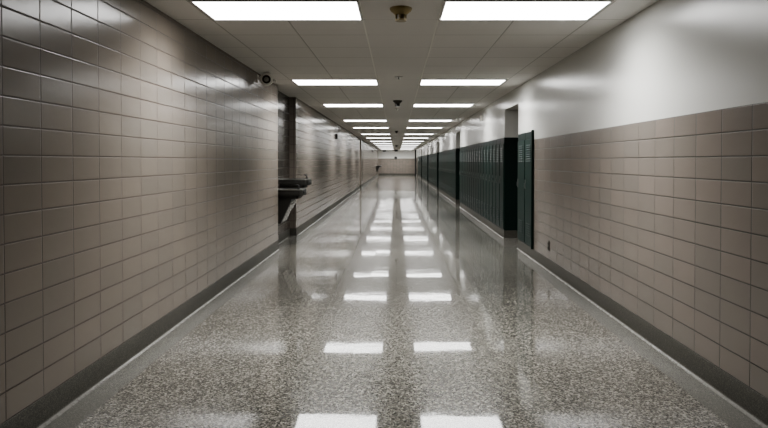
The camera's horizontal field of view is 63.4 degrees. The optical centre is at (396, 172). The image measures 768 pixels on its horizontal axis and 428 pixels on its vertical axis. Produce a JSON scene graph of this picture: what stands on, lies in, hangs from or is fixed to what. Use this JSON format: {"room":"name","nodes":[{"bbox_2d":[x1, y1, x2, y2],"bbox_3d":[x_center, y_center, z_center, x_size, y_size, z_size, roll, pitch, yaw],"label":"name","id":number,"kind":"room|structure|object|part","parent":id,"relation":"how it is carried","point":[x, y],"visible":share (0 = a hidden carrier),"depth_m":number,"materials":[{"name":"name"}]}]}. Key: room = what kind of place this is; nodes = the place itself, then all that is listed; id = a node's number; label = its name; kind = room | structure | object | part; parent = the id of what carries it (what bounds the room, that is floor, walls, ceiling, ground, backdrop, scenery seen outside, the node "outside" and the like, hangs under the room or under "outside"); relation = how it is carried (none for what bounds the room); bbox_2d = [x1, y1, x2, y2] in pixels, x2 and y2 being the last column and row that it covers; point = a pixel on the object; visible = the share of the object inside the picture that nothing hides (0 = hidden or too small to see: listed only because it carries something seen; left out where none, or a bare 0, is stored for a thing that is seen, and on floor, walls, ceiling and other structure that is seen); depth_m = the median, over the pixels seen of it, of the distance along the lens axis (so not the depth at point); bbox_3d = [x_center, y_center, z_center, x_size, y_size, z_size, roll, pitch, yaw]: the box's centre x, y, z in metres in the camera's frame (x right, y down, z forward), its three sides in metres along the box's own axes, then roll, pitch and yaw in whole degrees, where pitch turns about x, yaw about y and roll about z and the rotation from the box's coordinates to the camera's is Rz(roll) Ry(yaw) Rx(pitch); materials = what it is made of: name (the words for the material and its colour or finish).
{"room":"school corridor","nodes":[
{"label":"school corridor","id":0,"kind":"room"},
{"bbox_2d":[0,0,277,424],"bbox_3d":[-2.015,0.064,1.696,0.450,2.474,15.390,0,1,0],"label":"wall","id":1,"kind":"structure","parent":0,"point":[139,156],"depth_m":3.89,"materials":[{"name":"tile"}]},
{"bbox_2d":[0,241,279,427],"bbox_3d":[-1.786,1.231,1.717,0.047,0.140,15.390,0,1,0],"label":"baseboard","id":2,"kind":"structure","parent":1,"relation":"attached to","point":[42,412],"depth_m":3.99,"materials":[{"name":"rubber"}]},
{"bbox_2d":[257,72,276,85],"bbox_3d":[-1.668,-1.194,7.996,0.245,0.169,0.148,0,1,0],"label":"security camera","id":3,"kind":"object","parent":1,"relation":"attached to","point":[266,79],"visible":1,"depth_m":7.95,"materials":[{"name":"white plastic"}]},
{"bbox_2d":[278,91,289,234],"bbox_3d":[-2.072,-0.085,10.230,0.335,2.474,1.680,0,1,0],"label":"wall","id":4,"kind":"structure","parent":0,"point":[283,100],"depth_m":10.49,"materials":[{"name":"tile"}]},
{"bbox_2d":[278,228,290,243],"bbox_3d":[-1.901,1.082,10.251,0.047,0.140,1.680,0,1,0],"label":"baseboard","id":5,"kind":"structure","parent":4,"relation":"attached to","point":[282,237],"depth_m":10.47,"materials":[{"name":"rubber"}]},
{"bbox_2d":[278,184,306,223],"bbox_3d":[-1.667,0.484,9.770,0.476,0.602,0.492,0,1,0],"label":"fountain","id":6,"kind":"object","parent":4,"relation":"attached to","point":[286,197],"visible":0.91,"depth_m":9.55,"materials":[{"name":"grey metal"}]},
{"bbox_2d":[283,200,294,220],"bbox_3d":[-1.689,0.601,9.772,0.150,0.310,0.340,0,1,0],"label":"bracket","id":7,"kind":"object","parent":6,"relation":"attached to","point":[291,204],"depth_m":9.70,"materials":[{"name":"metal"}]},
{"bbox_2d":[278,190,305,198],"bbox_3d":[-1.675,0.339,9.767,0.460,0.134,0.480,0,1,0],"label":"basin","id":8,"kind":"object","parent":6,"relation":"in","point":[282,194],"depth_m":9.53,"materials":[{"name":"brown metal"}]},
{"bbox_2d":[279,174,311,209],"bbox_3d":[-1.667,0.334,10.367,0.476,0.602,0.492,0,1,0],"label":"fountain","id":9,"kind":"object","parent":4,"relation":"attached to","point":[284,183],"visible":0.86,"depth_m":10.12,"materials":[{"name":"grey metal"}]},
{"bbox_2d":[280,180,310,187],"bbox_3d":[-1.675,0.188,10.365,0.460,0.134,0.480,0,1,0],"label":"basin","id":10,"kind":"object","parent":9,"relation":"in","point":[283,183],"depth_m":10.12,"materials":[{"name":"brown metal"}]},
{"bbox_2d":[289,97,359,227],"bbox_3d":[-2.015,-0.266,20.634,0.450,2.474,19.130,0,1,0],"label":"wall","id":11,"kind":"structure","parent":0,"point":[332,165],"depth_m":14.09,"materials":[{"name":"tile"}]},
{"bbox_2d":[290,228,296,235],"bbox_3d":[-1.845,1.067,11.098,0.120,0.140,0.025,0,1,0],"label":"baseboard","id":12,"kind":"structure","parent":11,"relation":"attached to","point":[293,232],"depth_m":11.09,"materials":[{"name":"rubber"}]},
{"bbox_2d":[296,186,359,235],"bbox_3d":[-1.786,0.901,20.654,0.047,0.140,19.130,0,1,0],"label":"baseboard","id":13,"kind":"structure","parent":11,"relation":"attached to","point":[310,222],"depth_m":14.80,"materials":[{"name":"stone"}]},
{"bbox_2d":[360,139,377,184],"bbox_3d":[-2.015,-0.716,46.395,0.450,2.474,29.800,0,1,0],"label":"wall","id":14,"kind":"structure","parent":0,"point":[368,159],"depth_m":38.39,"materials":[{"name":"tile"}]},
{"bbox_2d":[361,174,377,187],"bbox_3d":[-1.786,0.451,46.415,0.047,0.140,29.800,0,1,0],"label":"baseboard","id":15,"kind":"structure","parent":14,"relation":"attached to","point":[372,178],"depth_m":39.65,"materials":[{"name":"stone"}]},
{"bbox_2d":[378,150,414,173],"bbox_3d":[0.035,-0.978,61.393,3.650,2.474,0.200,0,1,0],"label":"wall","id":16,"kind":"structure","parent":0,"point":[389,165],"depth_m":61.29,"materials":[{"name":"tile"}]},
{"bbox_2d":[378,174,414,174],"bbox_3d":[0.035,0.191,61.307,3.650,0.140,0.012,0,1,0],"label":"baseboard","id":17,"kind":"structure","parent":16,"relation":"attached to","point":[378,174],"depth_m":61.29,"materials":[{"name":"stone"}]},
{"bbox_2d":[144,0,657,149],"bbox_3d":[0.100,-1.685,27.625,5.400,0.120,67.700,0,1,0],"label":"ceiling","id":18,"kind":"structure","parent":0,"point":[379,47],"depth_m":6.65,"materials":[{"name":"tile"}]},
{"bbox_2d":[189,0,362,19],"bbox_3d":[-0.870,-1.221,4.709,1.208,0.008,0.600,0,1,0],"label":"recessed light","id":19,"kind":"object","parent":18,"relation":"in","point":[214,9],"visible":1,"depth_m":4.65,"materials":[{"name":"white plastic"}]},
{"bbox_2d":[291,79,378,84],"bbox_3d":[-0.870,-1.296,8.959,1.208,0.008,0.600,0,1,0],"label":"recessed light","id":20,"kind":"object","parent":18,"relation":"in","point":[296,81],"visible":1,"depth_m":8.84,"materials":[{"name":"white plastic"}]},
{"bbox_2d":[323,104,383,106],"bbox_3d":[-0.870,-1.360,12.638,1.208,0.008,0.600,0,1,0],"label":"recessed light","id":21,"kind":"object","parent":18,"relation":"in","point":[325,105],"visible":1,"depth_m":12.63,"materials":[{"name":"white plastic"}]},
{"bbox_2d":[343,120,386,121],"bbox_3d":[-0.870,-1.442,17.378,1.208,0.008,0.600,0,1,0],"label":"recessed light","id":22,"kind":"object","parent":18,"relation":"in","point":[343,120],"visible":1,"depth_m":17.25,"materials":[{"name":"white plastic"}]},
{"bbox_2d":[344,120,385,120],"bbox_3d":[-0.870,-1.444,17.378,1.168,0.006,0.560,0,1,0],"label":"diffuser","id":23,"kind":"object","parent":22,"relation":"attached to","point":[344,120],"depth_m":17.25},
{"bbox_2d":[352,127,388,127],"bbox_3d":[-0.870,-1.507,21.077,1.208,0.008,0.600,0,1,0],"label":"recessed light","id":24,"kind":"object","parent":18,"relation":"in","point":[352,127],"visible":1,"depth_m":20.78,"materials":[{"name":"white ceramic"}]},
{"bbox_2d":[393,100,401,105],"bbox_3d":[0.020,-1.296,11.679,0.174,0.103,0.174,0,1,0],"label":"smoke detector","id":25,"kind":"object","parent":18,"relation":"attached to","point":[397,102],"visible":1,"depth_m":11.63,"materials":[{"name":"brown plastic"}]},
{"bbox_2d":[390,5,411,21],"bbox_3d":[0.033,-1.175,4.640,0.166,0.098,0.166,0,1,0],"label":"smoke detector","id":26,"kind":"object","parent":18,"relation":"attached to","point":[400,12],"visible":1,"depth_m":4.60,"materials":[{"name":"plastic"}]},
{"bbox_2d":[407,127,442,127],"bbox_3d":[0.940,-1.507,21.077,1.208,0.008,0.600,0,1,0],"label":"recessed light","id":27,"kind":"object","parent":18,"relation":"in","point":[407,127],"visible":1,"depth_m":20.78,"materials":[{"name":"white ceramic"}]},
{"bbox_2d":[408,120,451,121],"bbox_3d":[0.940,-1.442,17.378,1.208,0.008,0.600,0,1,0],"label":"recessed light","id":28,"kind":"object","parent":18,"relation":"in","point":[409,120],"visible":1,"depth_m":17.45,"materials":[{"name":"white plastic"}]},
{"bbox_2d":[409,120,450,120],"bbox_3d":[0.940,-1.444,17.378,1.168,0.006,0.560,0,1,0],"label":"diffuser","id":29,"kind":"object","parent":28,"relation":"attached to","point":[409,120],"depth_m":17.25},
{"bbox_2d":[413,104,473,106],"bbox_3d":[0.940,-1.360,12.638,1.208,0.008,0.600,0,1,0],"label":"recessed light","id":30,"kind":"object","parent":18,"relation":"in","point":[414,105],"visible":1,"depth_m":12.63,"materials":[{"name":"white plastic"}]},
{"bbox_2d":[419,79,506,84],"bbox_3d":[0.940,-1.296,8.959,1.208,0.008,0.600,0,1,0],"label":"recessed light","id":31,"kind":"object","parent":18,"relation":"in","point":[422,81],"visible":1,"depth_m":8.84,"materials":[{"name":"white plastic"}]},
{"bbox_2d":[438,0,613,19],"bbox_3d":[0.940,-1.221,4.709,1.208,0.008,0.600,0,1,0],"label":"recessed light","id":32,"kind":"object","parent":18,"relation":"in","point":[451,9],"visible":1,"depth_m":4.65,"materials":[{"name":"white plastic"}]},
{"bbox_2d":[44,175,762,427],"bbox_3d":[0.100,0.908,27.670,5.400,0.120,67.700,0,1,0],"label":"floor","id":33,"kind":"structure","parent":0,"point":[397,307],"depth_m":4.38,"materials":[{"name":"stone"}]},
{"bbox_3d":[2.050,0.854,23.343,0.340,0.140,7.750,0,1,0],"label":"baseboard","id":34,"kind":"structure","parent":33,"relation":"on","visible":0},
{"bbox_2d":[439,154,439,188],"bbox_3d":[2.013,-0.075,26.554,0.374,1.605,0.430,0,1,0],"label":"locker","id":35,"kind":"object","parent":34,"relation":"on","point":[439,154],"visible":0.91,"depth_m":26.71,"materials":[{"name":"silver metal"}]},
{"bbox_2d":[440,152,440,189],"bbox_3d":[2.013,-0.067,26.122,0.374,1.605,0.430,0,1,0],"label":"locker","id":36,"kind":"object","parent":34,"relation":"on","point":[440,152],"visible":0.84,"depth_m":26.09,"materials":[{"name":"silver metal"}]},
{"bbox_2d":[440,151,441,189],"bbox_3d":[2.013,-0.060,25.690,0.374,1.605,0.430,0,1,0],"label":"locker","id":37,"kind":"object","parent":34,"relation":"on","point":[441,151],"visible":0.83,"depth_m":25.51,"materials":[{"name":"green metal"}]},
{"bbox_3d":[1.855,-0.019,25.691,0.018,1.475,0.392,0,1,0],"label":"door","id":38,"kind":"part","parent":37,"relation":"part of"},
{"bbox_2d":[442,154,442,190],"bbox_3d":[2.013,-0.045,24.826,0.374,1.605,0.430,0,1,0],"label":"locker","id":39,"kind":"object","parent":34,"relation":"on","point":[442,154],"visible":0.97,"depth_m":24.96,"materials":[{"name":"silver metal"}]},
{"bbox_2d":[443,151,443,191],"bbox_3d":[2.013,-0.037,24.394,0.374,1.605,0.430,0,1,0],"label":"locker","id":40,"kind":"object","parent":34,"relation":"on","point":[443,151],"visible":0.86,"depth_m":24.43,"materials":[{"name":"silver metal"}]},
{"bbox_2d":[444,151,444,191],"bbox_3d":[2.013,-0.030,23.962,0.374,1.605,0.430,0,1,0],"label":"locker","id":41,"kind":"object","parent":34,"relation":"on","point":[444,151],"visible":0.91,"depth_m":23.92,"materials":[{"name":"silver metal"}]},
{"bbox_2d":[444,151,445,192],"bbox_3d":[2.013,-0.022,23.529,0.374,1.605,0.430,0,1,0],"label":"locker","id":42,"kind":"object","parent":34,"relation":"on","point":[445,151],"visible":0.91,"depth_m":23.43,"materials":[{"name":"green metal"}]},
{"bbox_3d":[1.855,0.019,23.530,0.018,1.475,0.392,0,1,0],"label":"door","id":43,"kind":"part","parent":42,"relation":"part of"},
{"bbox_2d":[445,150,446,193],"bbox_3d":[2.013,-0.015,23.097,0.374,1.605,0.430,0,1,0],"label":"locker","id":44,"kind":"object","parent":34,"relation":"on","point":[446,150],"visible":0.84,"depth_m":22.96,"materials":[{"name":"green metal"}]},
{"bbox_3d":[1.855,0.026,23.098,0.018,1.475,0.392,0,1,0],"label":"door","id":45,"kind":"part","parent":44,"relation":"part of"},
{"bbox_2d":[446,150,447,193],"bbox_3d":[2.013,-0.007,22.665,0.374,1.605,0.430,0,1,0],"label":"locker","id":46,"kind":"object","parent":34,"relation":"on","point":[447,150],"visible":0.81,"depth_m":22.52,"materials":[{"name":"green metal"}]},
{"bbox_3d":[1.855,0.034,22.666,0.018,1.475,0.392,0,1,0],"label":"door","id":47,"kind":"part","parent":46,"relation":"part of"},
{"bbox_2d":[447,150,448,194],"bbox_3d":[2.013,0.001,22.233,0.374,1.605,0.430,0,1,0],"label":"locker","id":48,"kind":"object","parent":34,"relation":"on","point":[448,150],"visible":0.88,"depth_m":22.08,"materials":[{"name":"green metal"}]},
{"bbox_3d":[1.855,0.042,22.234,0.018,1.475,0.392,0,1,0],"label":"door","id":49,"kind":"part","parent":48,"relation":"part of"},
{"bbox_2d":[448,150,449,194],"bbox_3d":[2.013,0.008,21.801,0.374,1.605,0.430,0,1,0],"label":"locker","id":50,"kind":"object","parent":34,"relation":"on","point":[449,150],"visible":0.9,"depth_m":21.66,"materials":[{"name":"green metal"}]},
{"bbox_3d":[1.855,0.049,21.801,0.018,1.475,0.392,0,1,0],"label":"door","id":51,"kind":"part","parent":50,"relation":"part of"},
{"bbox_2d":[449,149,450,195],"bbox_3d":[2.013,0.016,21.369,0.374,1.605,0.430,0,1,0],"label":"locker","id":52,"kind":"object","parent":34,"relation":"on","point":[450,149],"visible":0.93,"depth_m":21.27,"materials":[{"name":"green metal"}]},
{"bbox_3d":[1.855,0.057,21.369,0.018,1.475,0.392,0,1,0],"label":"door","id":53,"kind":"part","parent":52,"relation":"part of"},
{"bbox_2d":[450,149,451,196],"bbox_3d":[2.013,0.023,20.936,0.374,1.605,0.430,0,1,0],"label":"locker","id":54,"kind":"object","parent":34,"relation":"on","point":[451,149],"visible":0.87,"depth_m":20.88,"materials":[{"name":"green metal"}]},
{"bbox_2d":[451,149,452,196],"bbox_3d":[2.013,0.031,20.504,0.374,1.605,0.430,0,1,0],"label":"locker","id":55,"kind":"object","parent":34,"relation":"on","point":[452,149],"visible":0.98,"depth_m":20.51,"materials":[{"name":"green metal"}]},
{"bbox_3d":[1.855,0.072,20.505,0.018,1.475,0.392,0,1,0],"label":"door","id":56,"kind":"part","parent":55,"relation":"part of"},
{"bbox_2d":[453,149,454,198],"bbox_3d":[2.013,0.038,20.072,0.374,1.605,0.430,0,1,0],"label":"locker","id":57,"kind":"object","parent":34,"relation":"on","point":[453,149],"visible":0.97,"depth_m":20.14,"materials":[{"name":"green metal"}]},
{"bbox_3d":[1.855,0.079,20.073,0.018,1.475,0.392,0,1,0],"label":"door","id":58,"kind":"part","parent":57,"relation":"part of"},
{"bbox_2d":[454,148,459,199],"bbox_3d":[2.013,0.046,19.640,0.374,1.605,0.430,0,1,0],"label":"locker","id":59,"kind":"object","parent":34,"relation":"on","point":[457,150],"visible":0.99,"depth_m":19.43,"materials":[{"name":"green metal"}]},
{"bbox_3d":[1.855,0.087,19.641,0.018,1.475,0.392,0,1,0],"label":"door","id":60,"kind":"part","parent":59,"relation":"part of","materials":[{"name":"green metal"}]},
{"bbox_3d":[2.050,0.698,32.242,0.340,0.140,7.550,0,1,0],"label":"baseboard","id":61,"kind":"structure","parent":33,"relation":"on","visible":0},
{"bbox_2d":[432,153,432,184],"bbox_3d":[2.013,-0.170,32.001,0.374,1.605,0.419,0,1,0],"label":"locker","id":62,"kind":"object","parent":61,"relation":"on","point":[432,153],"visible":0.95,"depth_m":31.89,"materials":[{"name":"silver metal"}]},
{"bbox_2d":[433,153,433,184],"bbox_3d":[2.013,-0.155,31.159,0.374,1.605,0.419,0,1,0],"label":"locker","id":63,"kind":"object","parent":61,"relation":"on","point":[433,153],"visible":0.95,"depth_m":31.03,"materials":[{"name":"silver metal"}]},
{"bbox_2d":[434,153,434,185],"bbox_3d":[2.013,-0.141,30.317,0.374,1.605,0.419,0,1,0],"label":"locker","id":64,"kind":"object","parent":61,"relation":"on","point":[434,153],"visible":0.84,"depth_m":30.22,"materials":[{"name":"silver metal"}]},
{"bbox_2d":[435,153,435,186],"bbox_3d":[2.013,-0.126,29.475,0.374,1.605,0.419,0,1,0],"label":"locker","id":65,"kind":"object","parent":61,"relation":"on","point":[435,153],"visible":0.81,"depth_m":29.44,"materials":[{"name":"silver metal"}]},
{"bbox_2d":[436,152,438,187],"bbox_3d":[2.013,-0.111,28.633,0.374,1.605,0.419,0,1,0],"label":"locker","id":66,"kind":"object","parent":61,"relation":"on","point":[437,155],"visible":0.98,"depth_m":28.43,"materials":[{"name":"green metal"}]},
{"bbox_2d":[456,123,459,132],"bbox_3d":[2.160,-1.343,18.789,0.600,0.256,1.220,0,1,0],"label":"wall","id":67,"kind":"structure","parent":0,"point":[458,124],"depth_m":18.96,"materials":[{"name":"paint"}]},
{"bbox_2d":[505,87,518,109],"bbox_3d":[2.160,-1.191,10.091,0.600,0.256,1.220,0,1,0],"label":"wall","id":68,"kind":"structure","parent":0,"point":[511,98],"depth_m":10.06,"materials":[{"name":"paint"}]},
{"bbox_2d":[416,0,767,398],"bbox_3d":[2.160,-0.389,27.648,0.600,2.474,67.300,0,1,0],"label":"wall","id":69,"kind":"structure","parent":0,"point":[666,218],"depth_m":4.28,"materials":[{"name":"tile"}]},
{"bbox_2d":[439,189,455,203],"bbox_3d":[1.857,0.854,23.328,0.047,0.140,7.780,0,1,0],"label":"baseboard","id":70,"kind":"structure","parent":69,"relation":"attached to","point":[447,196],"depth_m":22.19,"materials":[{"name":"stone"}]},
{"bbox_2d":[460,203,503,238],"bbox_3d":[1.857,1.008,14.480,0.047,0.140,7.480,0,1,0],"label":"baseboard","id":71,"kind":"structure","parent":69,"relation":"attached to","point":[500,232],"depth_m":13.11,"materials":[{"name":"stone"}]},
{"bbox_2d":[504,230,517,238],"bbox_3d":[2.038,1.073,10.753,0.364,0.140,0.034,0,1,0],"label":"baseboard","id":72,"kind":"structure","parent":69,"relation":"attached to","point":[508,234],"depth_m":10.74,"materials":[{"name":"stone"}]},
{"bbox_2d":[516,240,767,427],"bbox_3d":[1.857,1.230,1.772,0.047,0.140,15.500,0,1,0],"label":"baseboard","id":73,"kind":"structure","parent":69,"relation":"attached to","point":[745,399],"depth_m":4.18,"materials":[{"name":"stone"}]},
{"bbox_3d":[2.050,1.104,9.001,0.340,0.140,1.040,0,1,0],"label":"baseboard","id":74,"kind":"structure","parent":0,"visible":0},
{"bbox_2d":[517,133,524,243],"bbox_3d":[2.013,0.227,9.238,0.374,1.605,0.533,0,1,0],"label":"locker","id":75,"kind":"object","parent":74,"relation":"on","point":[521,137],"visible":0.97,"depth_m":9.19,"materials":[{"name":"green metal"}]},
{"bbox_2d":[524,130,533,248],"bbox_3d":[2.013,0.231,8.695,0.375,1.617,0.548,0,1,0],"label":"locker","id":76,"kind":"object","parent":74,"relation":"on","point":[529,136],"visible":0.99,"depth_m":8.63,"materials":[{"name":"green metal"}]},
{"bbox_3d":[1.855,0.278,8.704,0.018,1.475,0.495,0,1,0],"label":"door","id":77,"kind":"part","parent":76,"relation":"part of","materials":[{"name":"metal"}]},
{"bbox_3d":[1.842,0.235,8.433,0.034,1.617,0.024,0,1,0],"label":"trim","id":78,"kind":"part","parent":76,"relation":"part of","materials":[{"name":"metal"}]},
{"bbox_3d":[2.050,1.008,14.495,0.340,0.140,7.450,0,1,0],"label":"baseboard","id":79,"kind":"structure","parent":0,"visible":0},
{"bbox_2d":[459,147,460,202],"bbox_3d":[2.013,0.074,17.996,0.374,1.605,0.414,0,1,0],"label":"locker","id":80,"kind":"object","parent":79,"relation":"on","point":[460,147],"visible":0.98,"depth_m":17.94,"materials":[{"name":"green metal"}]},
{"bbox_3d":[1.855,0.115,17.997,0.018,1.475,0.376,0,1,0],"label":"door","id":81,"kind":"part","parent":80,"relation":"part of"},
{"bbox_2d":[461,147,462,203],"bbox_3d":[2.013,0.082,17.581,0.374,1.605,0.414,0,1,0],"label":"locker","id":82,"kind":"object","parent":79,"relation":"on","point":[461,147],"visible":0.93,"depth_m":17.58,"materials":[{"name":"green metal"}]},
{"bbox_2d":[462,146,464,204],"bbox_3d":[2.013,0.089,17.165,0.374,1.605,0.414,0,1,0],"label":"locker","id":83,"kind":"object","parent":79,"relation":"on","point":[464,146],"visible":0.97,"depth_m":17.14,"materials":[{"name":"green metal"}]},
{"bbox_3d":[1.855,0.130,17.166,0.018,1.475,0.376,0,1,0],"label":"door","id":84,"kind":"part","parent":83,"relation":"part of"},
{"bbox_2d":[464,146,465,205],"bbox_3d":[2.013,0.096,16.750,0.374,1.605,0.414,0,1,0],"label":"locker","id":85,"kind":"object","parent":79,"relation":"on","point":[465,146],"visible":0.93,"depth_m":16.73,"materials":[{"name":"green metal"}]},
{"bbox_2d":[465,146,467,206],"bbox_3d":[2.013,0.103,16.334,0.374,1.605,0.414,0,1,0],"label":"locker","id":86,"kind":"object","parent":79,"relation":"on","point":[466,173],"visible":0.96,"depth_m":16.33,"materials":[{"name":"green metal"}]},
{"bbox_3d":[1.855,0.144,16.335,0.018,1.475,0.376,0,1,0],"label":"door","id":87,"kind":"part","parent":86,"relation":"part of","materials":[{"name":"green metal"}]},
{"bbox_2d":[467,145,469,207],"bbox_3d":[2.013,0.111,15.919,0.374,1.605,0.414,0,1,0],"label":"locker","id":88,"kind":"object","parent":79,"relation":"on","point":[468,145],"visible":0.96,"depth_m":15.88,"materials":[{"name":"green metal"}]},
{"bbox_3d":[1.855,0.152,15.919,0.018,1.475,0.376,0,1,0],"label":"door","id":89,"kind":"part","parent":88,"relation":"part of","materials":[{"name":"green metal"}]},
{"bbox_2d":[469,145,471,209],"bbox_3d":[2.013,0.118,15.503,0.374,1.605,0.414,0,1,0],"label":"locker","id":90,"kind":"object","parent":79,"relation":"on","point":[470,145],"visible":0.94,"depth_m":15.45,"materials":[{"name":"green metal"}]},
{"bbox_3d":[1.855,0.159,15.504,0.018,1.475,0.376,0,1,0],"label":"door","id":91,"kind":"part","parent":90,"relation":"part of","materials":[{"name":"green metal"}]},
{"bbox_2d":[471,144,473,210],"bbox_3d":[2.013,0.125,15.088,0.374,1.605,0.414,0,1,0],"label":"locker","id":92,"kind":"object","parent":79,"relation":"on","point":[472,174],"visible":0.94,"depth_m":15.04,"materials":[{"name":"green metal"}]},
{"bbox_3d":[1.855,0.166,15.088,0.018,1.475,0.376,0,1,0],"label":"door","id":93,"kind":"part","parent":92,"relation":"part of","materials":[{"name":"green metal"}]},
{"bbox_2d":[473,144,475,211],"bbox_3d":[2.013,0.133,14.672,0.374,1.605,0.414,0,1,0],"label":"locker","id":94,"kind":"object","parent":79,"relation":"on","point":[474,144],"visible":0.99,"depth_m":14.65,"materials":[{"name":"green metal"}]},
{"bbox_3d":[1.855,0.173,14.673,0.018,1.475,0.376,0,1,0],"label":"door","id":95,"kind":"part","parent":94,"relation":"part of","materials":[{"name":"green metal"}]},
{"bbox_2d":[475,143,478,213],"bbox_3d":[2.013,0.140,14.257,0.374,1.605,0.414,0,1,0],"label":"locker","id":96,"kind":"object","parent":79,"relation":"on","point":[477,144],"visible":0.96,"depth_m":14.25,"materials":[{"name":"green metal"}]},
{"bbox_3d":[1.855,0.181,14.258,0.018,1.475,0.376,0,1,0],"label":"door","id":97,"kind":"part","parent":96,"relation":"part of","materials":[{"name":"green metal"}]},
{"bbox_2d":[478,143,480,214],"bbox_3d":[2.013,0.147,13.841,0.374,1.605,0.414,0,1,0],"label":"locker","id":98,"kind":"object","parent":79,"relation":"on","point":[479,148],"visible":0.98,"depth_m":13.83,"materials":[{"name":"green metal"}]},
{"bbox_2d":[480,142,483,216],"bbox_3d":[2.013,0.154,13.426,0.374,1.605,0.414,0,1,0],"label":"locker","id":99,"kind":"object","parent":79,"relation":"on","point":[482,143],"visible":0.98,"depth_m":13.35,"materials":[{"name":"green metal"}]},
{"bbox_3d":[1.855,0.195,13.427,0.018,1.475,0.376,0,1,0],"label":"door","id":100,"kind":"part","parent":99,"relation":"part of","materials":[{"name":"green metal"}]},
{"bbox_2d":[483,141,486,218],"bbox_3d":[2.013,0.162,13.010,0.374,1.605,0.414,0,1,0],"label":"locker","id":101,"kind":"object","parent":79,"relation":"on","point":[485,143],"visible":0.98,"depth_m":13.04,"materials":[{"name":"green metal"}]},
{"bbox_3d":[1.855,0.203,13.011,0.018,1.475,0.376,0,1,0],"label":"door","id":102,"kind":"part","parent":101,"relation":"part of","materials":[{"name":"green metal"}]},
{"bbox_2d":[486,141,489,220],"bbox_3d":[2.013,0.169,12.595,0.374,1.605,0.414,0,1,0],"label":"locker","id":103,"kind":"object","parent":79,"relation":"on","point":[488,142],"visible":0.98,"depth_m":12.62,"materials":[{"name":"green metal"}]},
{"bbox_3d":[1.855,0.210,12.596,0.018,1.475,0.376,0,1,0],"label":"door","id":104,"kind":"part","parent":103,"relation":"part of","materials":[{"name":"green metal"}]},
{"bbox_2d":[489,140,492,222],"bbox_3d":[2.013,0.176,12.179,0.374,1.605,0.414,0,1,0],"label":"locker","id":105,"kind":"object","parent":79,"relation":"on","point":[491,141],"visible":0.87,"depth_m":12.16,"materials":[{"name":"green metal"}]},
{"bbox_2d":[492,139,496,224],"bbox_3d":[2.013,0.183,11.764,0.374,1.605,0.414,0,1,0],"label":"locker","id":106,"kind":"object","parent":79,"relation":"on","point":[495,140],"visible":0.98,"depth_m":11.71,"materials":[{"name":"green metal"}]},
{"bbox_2d":[495,139,499,227],"bbox_3d":[2.013,0.191,11.348,0.374,1.605,0.414,0,1,0],"label":"locker","id":107,"kind":"object","parent":79,"relation":"on","point":[497,178],"visible":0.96,"depth_m":11.32,"materials":[{"name":"green metal"}]},
{"bbox_2d":[499,137,517,229],"bbox_3d":[2.013,0.198,10.933,0.374,1.605,0.414,0,1,0],"label":"locker","id":108,"kind":"object","parent":79,"relation":"on","point":[508,146],"visible":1,"depth_m":10.73,"materials":[{"name":"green metal"}]},
{"bbox_3d":[1.855,0.239,10.934,0.018,1.475,0.376,0,1,0],"label":"door","id":109,"kind":"part","parent":108,"relation":"part of","materials":[{"name":"green metal"}]}
]}

